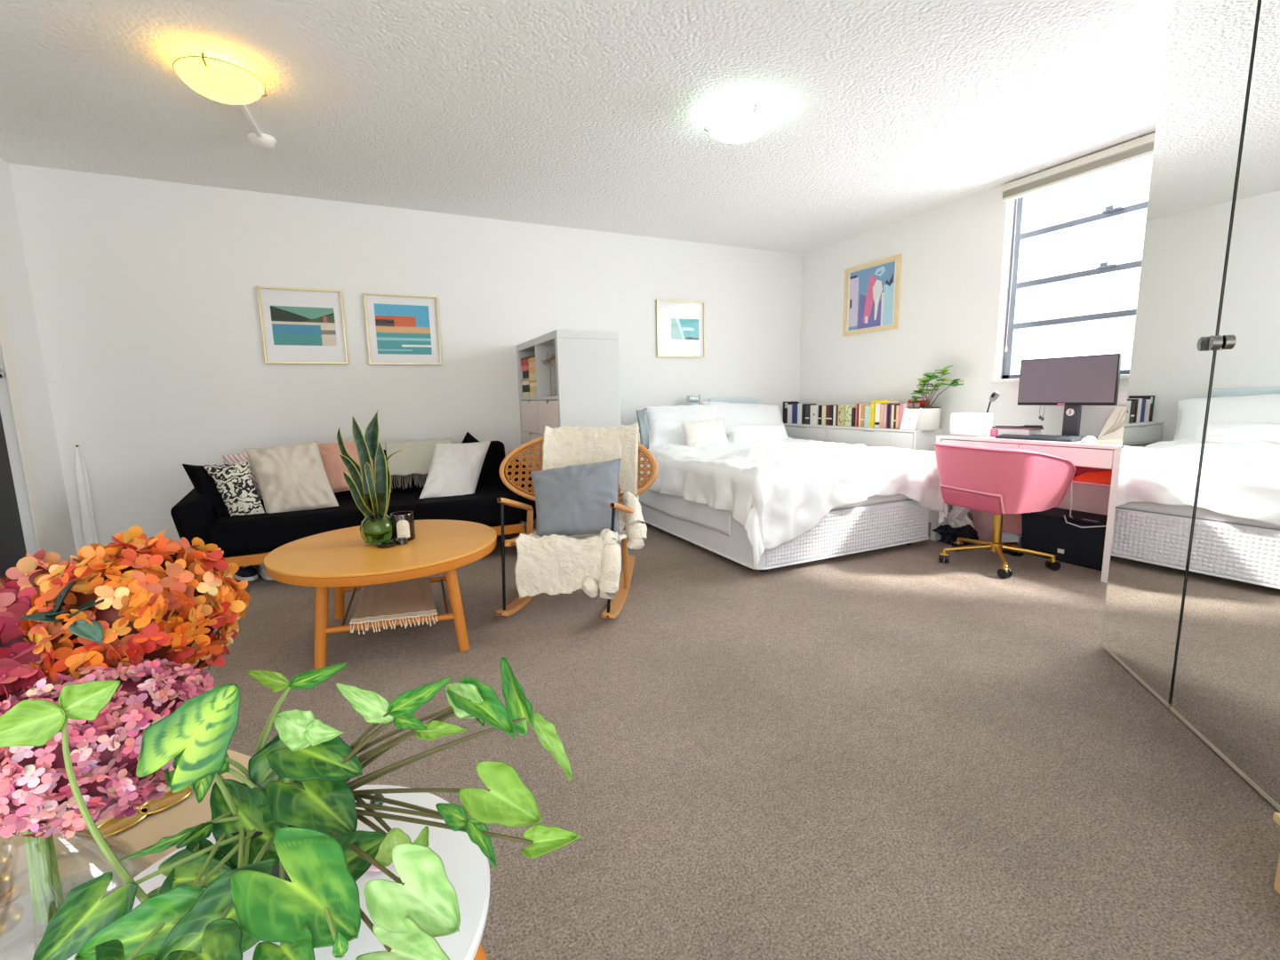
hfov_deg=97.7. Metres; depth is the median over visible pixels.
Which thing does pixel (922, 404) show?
tin
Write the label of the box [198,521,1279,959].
floor
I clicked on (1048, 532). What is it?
crate
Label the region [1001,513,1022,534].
bag
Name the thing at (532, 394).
book
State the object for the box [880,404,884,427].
book
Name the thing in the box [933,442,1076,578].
office chair
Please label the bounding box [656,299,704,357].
framed picture
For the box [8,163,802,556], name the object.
wall
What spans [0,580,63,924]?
hydrangea
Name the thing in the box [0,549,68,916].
hydrangea
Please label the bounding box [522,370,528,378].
book
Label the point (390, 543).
dish
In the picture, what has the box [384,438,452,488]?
throw blanket
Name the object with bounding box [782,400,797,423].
book
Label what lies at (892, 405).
book
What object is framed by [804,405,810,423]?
book
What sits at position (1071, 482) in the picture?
cable
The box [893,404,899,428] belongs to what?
book
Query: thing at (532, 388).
book
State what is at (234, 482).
throw cushion
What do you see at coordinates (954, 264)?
wall
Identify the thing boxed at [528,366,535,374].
book
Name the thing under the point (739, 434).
pillow
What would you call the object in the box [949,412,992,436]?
storage box
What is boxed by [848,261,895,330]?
print
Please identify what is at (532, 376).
book
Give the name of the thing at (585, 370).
bookcase
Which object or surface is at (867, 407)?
book
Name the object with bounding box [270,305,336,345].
print
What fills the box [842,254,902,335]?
framed picture
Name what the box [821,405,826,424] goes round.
book
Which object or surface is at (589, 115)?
ceiling
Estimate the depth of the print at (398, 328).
4.15 m
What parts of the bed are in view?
headboard, mattress, quilted foot panel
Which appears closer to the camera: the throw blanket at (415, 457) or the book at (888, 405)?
the throw blanket at (415, 457)
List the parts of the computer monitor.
casing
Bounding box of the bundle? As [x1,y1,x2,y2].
[932,524,978,545]
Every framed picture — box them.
[256,286,348,363]
[363,293,441,364]
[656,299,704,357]
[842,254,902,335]
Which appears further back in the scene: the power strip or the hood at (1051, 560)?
the power strip
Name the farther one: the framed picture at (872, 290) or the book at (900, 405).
the framed picture at (872, 290)
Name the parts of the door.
knob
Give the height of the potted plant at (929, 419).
0.484 m
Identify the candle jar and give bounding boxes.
[390,511,415,541]
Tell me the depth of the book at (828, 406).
5.22 m
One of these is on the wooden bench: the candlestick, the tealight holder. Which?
the candlestick
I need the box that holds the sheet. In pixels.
[638,486,731,537]
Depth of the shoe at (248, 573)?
3.41 m
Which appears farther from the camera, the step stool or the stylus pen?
the stylus pen
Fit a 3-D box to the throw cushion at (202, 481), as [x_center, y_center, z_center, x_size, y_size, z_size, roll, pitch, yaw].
[-2.496,0.074,3.268,0.295,0.345,0.128,1,9,17]
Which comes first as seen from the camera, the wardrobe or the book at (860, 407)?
the wardrobe
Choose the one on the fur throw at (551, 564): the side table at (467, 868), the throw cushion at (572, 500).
the throw cushion at (572, 500)
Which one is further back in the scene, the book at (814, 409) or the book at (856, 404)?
the book at (814, 409)
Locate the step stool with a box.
[1272,812,1279,894]
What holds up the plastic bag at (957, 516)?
on the floor
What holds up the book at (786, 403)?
on the shelf at (796, 431)
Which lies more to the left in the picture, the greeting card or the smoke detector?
the smoke detector
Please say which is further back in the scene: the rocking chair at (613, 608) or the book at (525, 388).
the book at (525, 388)
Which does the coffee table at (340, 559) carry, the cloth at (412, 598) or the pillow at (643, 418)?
the cloth at (412, 598)
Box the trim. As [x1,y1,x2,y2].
[0,288,47,561]
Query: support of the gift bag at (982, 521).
on the floor
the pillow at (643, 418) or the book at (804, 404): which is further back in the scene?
the book at (804, 404)
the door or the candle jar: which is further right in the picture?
the candle jar
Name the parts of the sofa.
arm, seat, frame, backrest, arm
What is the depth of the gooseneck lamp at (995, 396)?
3.82 m
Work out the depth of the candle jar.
2.54 m
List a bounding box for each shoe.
[232,565,258,581]
[258,563,272,580]
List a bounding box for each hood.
[999,566,1011,570]
[1047,558,1059,562]
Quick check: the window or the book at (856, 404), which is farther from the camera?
the book at (856, 404)
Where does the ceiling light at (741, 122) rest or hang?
attached to the ceiling
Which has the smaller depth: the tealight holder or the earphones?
the tealight holder
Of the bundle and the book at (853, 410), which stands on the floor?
the bundle
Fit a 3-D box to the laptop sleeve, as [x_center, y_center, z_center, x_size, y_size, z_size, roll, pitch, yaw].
[2.442,-0.337,3.622,0.115,0.012,0.260,-5,9,-25]
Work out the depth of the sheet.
3.91 m
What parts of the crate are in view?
lid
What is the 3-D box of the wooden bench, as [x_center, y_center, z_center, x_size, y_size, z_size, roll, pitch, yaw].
[-1.165,0.732,0.951,1.050,0.440,0.500,2,9,21]
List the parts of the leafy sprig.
stem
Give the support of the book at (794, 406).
on the shelf at (796, 431)
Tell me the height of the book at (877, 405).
0.203 m
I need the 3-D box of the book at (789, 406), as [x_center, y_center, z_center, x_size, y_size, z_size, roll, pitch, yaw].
[1.585,-0.676,5.710,0.152,0.188,0.056,-5,9,-25]
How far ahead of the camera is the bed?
3.60 m
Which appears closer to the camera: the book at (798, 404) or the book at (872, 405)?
the book at (872, 405)
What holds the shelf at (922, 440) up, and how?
attached to the wall at (954, 264)
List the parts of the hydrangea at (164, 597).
stem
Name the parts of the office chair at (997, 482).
leg, panel, leg, leg, caster stem, leg, leg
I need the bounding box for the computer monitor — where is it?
[1017,353,1122,438]
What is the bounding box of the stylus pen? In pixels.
[995,424,1042,428]
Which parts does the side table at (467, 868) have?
leg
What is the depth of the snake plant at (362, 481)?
2.45 m
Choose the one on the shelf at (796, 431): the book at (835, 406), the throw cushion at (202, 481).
the book at (835, 406)
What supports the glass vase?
on the coffee table at (340, 559)
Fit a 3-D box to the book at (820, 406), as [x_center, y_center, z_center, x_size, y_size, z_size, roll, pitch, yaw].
[1.776,-0.622,5.341,0.156,0.184,0.034,-5,9,-25]
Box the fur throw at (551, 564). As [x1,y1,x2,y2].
[514,423,647,599]
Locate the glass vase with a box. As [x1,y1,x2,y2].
[359,489,394,543]
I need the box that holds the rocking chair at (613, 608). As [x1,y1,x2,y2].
[496,436,658,618]
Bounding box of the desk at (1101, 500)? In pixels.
[930,434,1121,583]
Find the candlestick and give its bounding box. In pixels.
[0,848,24,908]
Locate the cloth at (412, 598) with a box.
[349,576,437,634]
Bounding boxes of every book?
[520,359,528,366]
[521,364,529,371]
[521,380,529,384]
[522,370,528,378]
[522,384,529,391]
[522,392,529,397]
[528,356,535,362]
[528,360,535,367]
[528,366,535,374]
[528,372,535,380]
[529,382,536,386]
[529,385,536,391]
[529,392,536,396]
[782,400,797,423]
[784,401,799,423]
[787,404,791,423]
[792,404,797,423]
[797,403,802,423]
[799,404,802,423]
[801,403,816,423]
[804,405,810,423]
[809,405,818,424]
[818,405,822,424]
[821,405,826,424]
[825,404,835,424]
[828,404,836,425]
[832,405,836,425]
[835,404,838,425]
[837,404,845,425]
[845,404,855,426]
[851,408,855,426]
[855,403,856,426]
[856,403,859,426]
[858,403,870,426]
[860,404,870,426]
[864,405,870,427]
[869,403,875,427]
[872,400,899,403]
[874,402,892,427]
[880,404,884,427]
[882,403,900,427]
[886,404,889,428]
[888,404,891,428]
[890,404,894,428]
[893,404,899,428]
[895,405,899,428]
[898,404,903,428]
[903,402,919,413]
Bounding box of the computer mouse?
[1080,435,1096,442]
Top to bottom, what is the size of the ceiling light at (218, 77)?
0.126 m
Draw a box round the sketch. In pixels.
[1096,406,1126,439]
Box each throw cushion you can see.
[182,464,230,519]
[202,461,264,516]
[222,446,273,499]
[244,440,338,512]
[318,440,374,492]
[419,440,490,498]
[461,432,499,487]
[530,458,620,536]
[680,417,728,447]
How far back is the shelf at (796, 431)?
5.36 m
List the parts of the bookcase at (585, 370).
drawer, drawer, drawer, drawer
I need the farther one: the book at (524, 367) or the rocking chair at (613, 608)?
the book at (524, 367)
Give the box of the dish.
[375,540,397,548]
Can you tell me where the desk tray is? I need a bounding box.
[1072,465,1111,486]
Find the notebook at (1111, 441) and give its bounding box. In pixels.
[1096,439,1122,444]
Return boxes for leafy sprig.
[20,581,104,911]
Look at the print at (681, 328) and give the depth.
5.16 m
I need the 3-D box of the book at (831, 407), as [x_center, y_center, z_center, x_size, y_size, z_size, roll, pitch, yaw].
[1.831,-0.606,5.212,0.150,0.186,0.038,-5,9,-25]
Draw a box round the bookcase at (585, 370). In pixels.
[516,329,621,549]
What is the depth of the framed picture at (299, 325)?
3.88 m
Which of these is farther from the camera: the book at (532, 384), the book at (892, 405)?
the book at (892, 405)
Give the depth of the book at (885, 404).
4.64 m
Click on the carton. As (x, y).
(1006, 536)
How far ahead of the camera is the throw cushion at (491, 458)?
4.16 m
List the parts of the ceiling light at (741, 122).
plate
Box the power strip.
[986,548,1023,556]
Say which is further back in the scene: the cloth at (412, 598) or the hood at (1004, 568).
the hood at (1004, 568)
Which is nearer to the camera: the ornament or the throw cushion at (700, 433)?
the ornament
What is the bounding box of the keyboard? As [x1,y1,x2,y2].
[995,433,1082,441]
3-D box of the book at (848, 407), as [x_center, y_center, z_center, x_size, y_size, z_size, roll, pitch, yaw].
[1.930,-0.581,5.022,0.161,0.189,0.073,-5,9,-25]
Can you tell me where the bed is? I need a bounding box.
[640,397,929,571]
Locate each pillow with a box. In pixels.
[636,408,649,448]
[645,404,717,448]
[702,400,788,437]
[727,424,787,443]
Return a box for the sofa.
[170,440,535,567]
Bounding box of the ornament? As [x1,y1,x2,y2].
[540,352,555,396]
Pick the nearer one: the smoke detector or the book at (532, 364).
the smoke detector
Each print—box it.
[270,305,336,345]
[373,303,431,354]
[671,318,698,339]
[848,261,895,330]
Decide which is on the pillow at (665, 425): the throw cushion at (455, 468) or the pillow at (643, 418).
the pillow at (643, 418)
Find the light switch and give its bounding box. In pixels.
[46,362,63,382]
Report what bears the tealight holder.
on the coffee table at (340, 559)
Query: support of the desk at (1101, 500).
on the floor
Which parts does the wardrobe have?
handle, handle, door, mirror panel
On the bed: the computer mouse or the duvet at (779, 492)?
the duvet at (779, 492)
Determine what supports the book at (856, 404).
on the shelf at (922, 440)
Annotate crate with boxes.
[1021,507,1107,570]
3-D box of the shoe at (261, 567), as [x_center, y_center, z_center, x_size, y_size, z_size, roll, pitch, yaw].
[-2.320,0.546,3.500,0.092,0.101,0.269,-9,11,-41]
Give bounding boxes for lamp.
[686,394,700,404]
[986,391,999,413]
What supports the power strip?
on the floor
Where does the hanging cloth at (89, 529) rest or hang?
hanging from the wall hook
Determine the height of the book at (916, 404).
0.203 m
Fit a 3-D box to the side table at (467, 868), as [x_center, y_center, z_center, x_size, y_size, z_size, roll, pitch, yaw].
[-0.347,0.734,0.633,0.522,0.503,0.516,-5,9,-25]
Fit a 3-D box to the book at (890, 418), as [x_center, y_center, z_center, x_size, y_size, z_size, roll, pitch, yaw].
[2.129,-0.528,4.626,0.158,0.192,0.025,-5,9,-25]
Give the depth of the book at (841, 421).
5.05 m
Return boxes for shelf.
[783,423,830,442]
[828,425,942,450]
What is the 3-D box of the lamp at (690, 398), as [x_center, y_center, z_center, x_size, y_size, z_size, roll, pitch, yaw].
[0.520,-0.550,5.215,0.178,0.489,0.084,-5,9,-25]
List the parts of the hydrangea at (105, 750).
stem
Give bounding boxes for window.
[990,195,1147,383]
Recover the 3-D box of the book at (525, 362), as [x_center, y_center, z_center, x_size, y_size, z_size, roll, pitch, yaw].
[-0.777,-0.933,4.457,0.292,0.044,0.204,-5,9,-25]
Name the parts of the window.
sill, sash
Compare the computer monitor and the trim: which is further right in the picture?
the computer monitor
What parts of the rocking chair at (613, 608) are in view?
rod, seat rail, armrest, seat, post, rod, armrest, post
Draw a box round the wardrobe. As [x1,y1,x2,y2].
[1100,0,1279,811]
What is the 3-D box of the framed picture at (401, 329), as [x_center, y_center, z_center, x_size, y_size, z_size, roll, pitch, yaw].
[-1.756,-1.112,4.156,0.500,0.500,0.022,-5,9,-25]
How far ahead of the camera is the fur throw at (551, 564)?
2.58 m
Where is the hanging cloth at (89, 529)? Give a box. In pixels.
[73,447,98,546]
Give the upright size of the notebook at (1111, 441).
0.014 m
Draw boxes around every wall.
[0,157,76,563]
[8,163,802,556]
[799,186,1128,522]
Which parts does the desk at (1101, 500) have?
panel, drawer, panel, drawer, panel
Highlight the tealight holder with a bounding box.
[395,536,407,544]
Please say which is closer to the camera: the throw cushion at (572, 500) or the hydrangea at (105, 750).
the hydrangea at (105, 750)
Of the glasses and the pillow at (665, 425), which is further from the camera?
the pillow at (665, 425)
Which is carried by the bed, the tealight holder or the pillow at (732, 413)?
the pillow at (732, 413)
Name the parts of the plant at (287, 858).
stem, stem, stem, stem, stem, stem, stem, stem, stem, stem, stem, stem, stem, pot, stem, stem, stem, stem, stem, stem, stem, stem, stem, stem, stem, stem, stem, stem, stem, stem, stem, stem, stem, stem, stem, stem, stem, stem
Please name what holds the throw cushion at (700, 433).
on the duvet at (779, 492)
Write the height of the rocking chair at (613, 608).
0.877 m
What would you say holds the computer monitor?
on the desk at (1101, 500)
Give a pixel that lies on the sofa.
(246, 540)
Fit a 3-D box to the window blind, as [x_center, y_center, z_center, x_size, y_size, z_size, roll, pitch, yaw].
[2.963,-1.256,2.951,0.048,1.260,2.160,-5,9,-25]
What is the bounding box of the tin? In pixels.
[907,400,929,407]
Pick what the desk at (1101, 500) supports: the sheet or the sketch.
the sketch
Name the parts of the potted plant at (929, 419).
pot, stem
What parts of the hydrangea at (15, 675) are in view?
stem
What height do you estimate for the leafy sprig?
0.394 m
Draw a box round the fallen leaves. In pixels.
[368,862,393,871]
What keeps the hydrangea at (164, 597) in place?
in the vase
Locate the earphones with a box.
[1038,405,1044,420]
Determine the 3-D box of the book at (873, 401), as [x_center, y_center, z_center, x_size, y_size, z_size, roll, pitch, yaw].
[2.068,-0.659,4.699,0.145,0.024,0.161,-5,9,-25]
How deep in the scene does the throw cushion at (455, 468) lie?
3.85 m
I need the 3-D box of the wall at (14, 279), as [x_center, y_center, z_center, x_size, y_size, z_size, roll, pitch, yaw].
[-2.425,-0.239,0.825,0.140,2.450,5.620,-5,9,-25]
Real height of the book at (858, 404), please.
0.201 m
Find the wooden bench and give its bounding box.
[0,749,251,959]
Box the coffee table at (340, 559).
[264,519,496,670]
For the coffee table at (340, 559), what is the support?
on the floor
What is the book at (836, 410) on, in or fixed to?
on the shelf at (922, 440)
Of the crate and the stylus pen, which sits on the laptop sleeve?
the stylus pen
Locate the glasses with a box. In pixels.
[83,785,191,838]
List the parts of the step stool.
panel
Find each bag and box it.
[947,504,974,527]
[970,509,992,542]
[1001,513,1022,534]
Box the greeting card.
[899,408,921,430]
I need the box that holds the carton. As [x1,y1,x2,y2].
[990,530,1022,547]
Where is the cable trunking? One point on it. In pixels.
(243, 107)
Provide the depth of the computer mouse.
3.17 m
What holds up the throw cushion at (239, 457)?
on the sofa
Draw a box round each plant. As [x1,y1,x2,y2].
[0,656,581,959]
[336,410,401,518]
[906,365,964,430]
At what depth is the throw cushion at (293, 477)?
3.39 m
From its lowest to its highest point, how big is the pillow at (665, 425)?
0.404 m
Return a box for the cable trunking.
[238,104,262,136]
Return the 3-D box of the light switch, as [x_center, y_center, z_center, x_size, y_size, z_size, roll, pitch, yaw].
[-3.528,-0.648,3.373,0.066,0.113,0.012,-5,9,-25]
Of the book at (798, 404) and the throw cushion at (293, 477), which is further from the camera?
the book at (798, 404)
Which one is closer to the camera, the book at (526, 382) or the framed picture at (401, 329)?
the framed picture at (401, 329)
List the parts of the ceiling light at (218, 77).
plate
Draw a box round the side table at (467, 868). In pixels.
[66,784,489,959]
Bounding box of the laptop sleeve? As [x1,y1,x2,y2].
[992,426,1043,430]
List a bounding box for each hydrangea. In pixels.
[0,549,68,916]
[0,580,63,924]
[0,657,213,912]
[19,525,252,923]
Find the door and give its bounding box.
[0,368,26,583]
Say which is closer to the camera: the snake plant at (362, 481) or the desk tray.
the snake plant at (362, 481)
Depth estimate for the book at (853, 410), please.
4.93 m
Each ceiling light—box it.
[172,52,266,104]
[704,101,774,143]
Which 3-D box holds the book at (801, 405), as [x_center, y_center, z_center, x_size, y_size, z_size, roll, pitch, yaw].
[1.654,-0.657,5.561,0.148,0.193,0.027,-5,9,-25]
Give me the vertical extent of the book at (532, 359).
0.030 m
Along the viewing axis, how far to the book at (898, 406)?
4.51 m
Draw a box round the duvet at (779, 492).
[638,435,948,569]
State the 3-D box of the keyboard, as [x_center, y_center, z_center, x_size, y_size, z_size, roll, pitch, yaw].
[2.448,-0.264,3.450,0.120,0.028,0.440,-5,9,-25]
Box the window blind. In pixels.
[996,132,1155,372]
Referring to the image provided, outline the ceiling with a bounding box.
[0,0,1177,254]
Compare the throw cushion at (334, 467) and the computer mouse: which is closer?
the computer mouse
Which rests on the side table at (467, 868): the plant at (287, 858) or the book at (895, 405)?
the plant at (287, 858)
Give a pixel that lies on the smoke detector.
(266, 141)
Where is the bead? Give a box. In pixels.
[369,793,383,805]
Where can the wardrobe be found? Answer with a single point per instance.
(1192, 612)
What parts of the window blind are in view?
pull cord, pull cord, rail, head rail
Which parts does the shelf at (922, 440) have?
drawer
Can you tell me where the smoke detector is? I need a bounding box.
[248,132,276,149]
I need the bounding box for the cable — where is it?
[1064,481,1106,527]
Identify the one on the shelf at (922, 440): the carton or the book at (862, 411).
the book at (862, 411)
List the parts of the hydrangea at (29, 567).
stem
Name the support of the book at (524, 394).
in the bookcase at (585, 370)

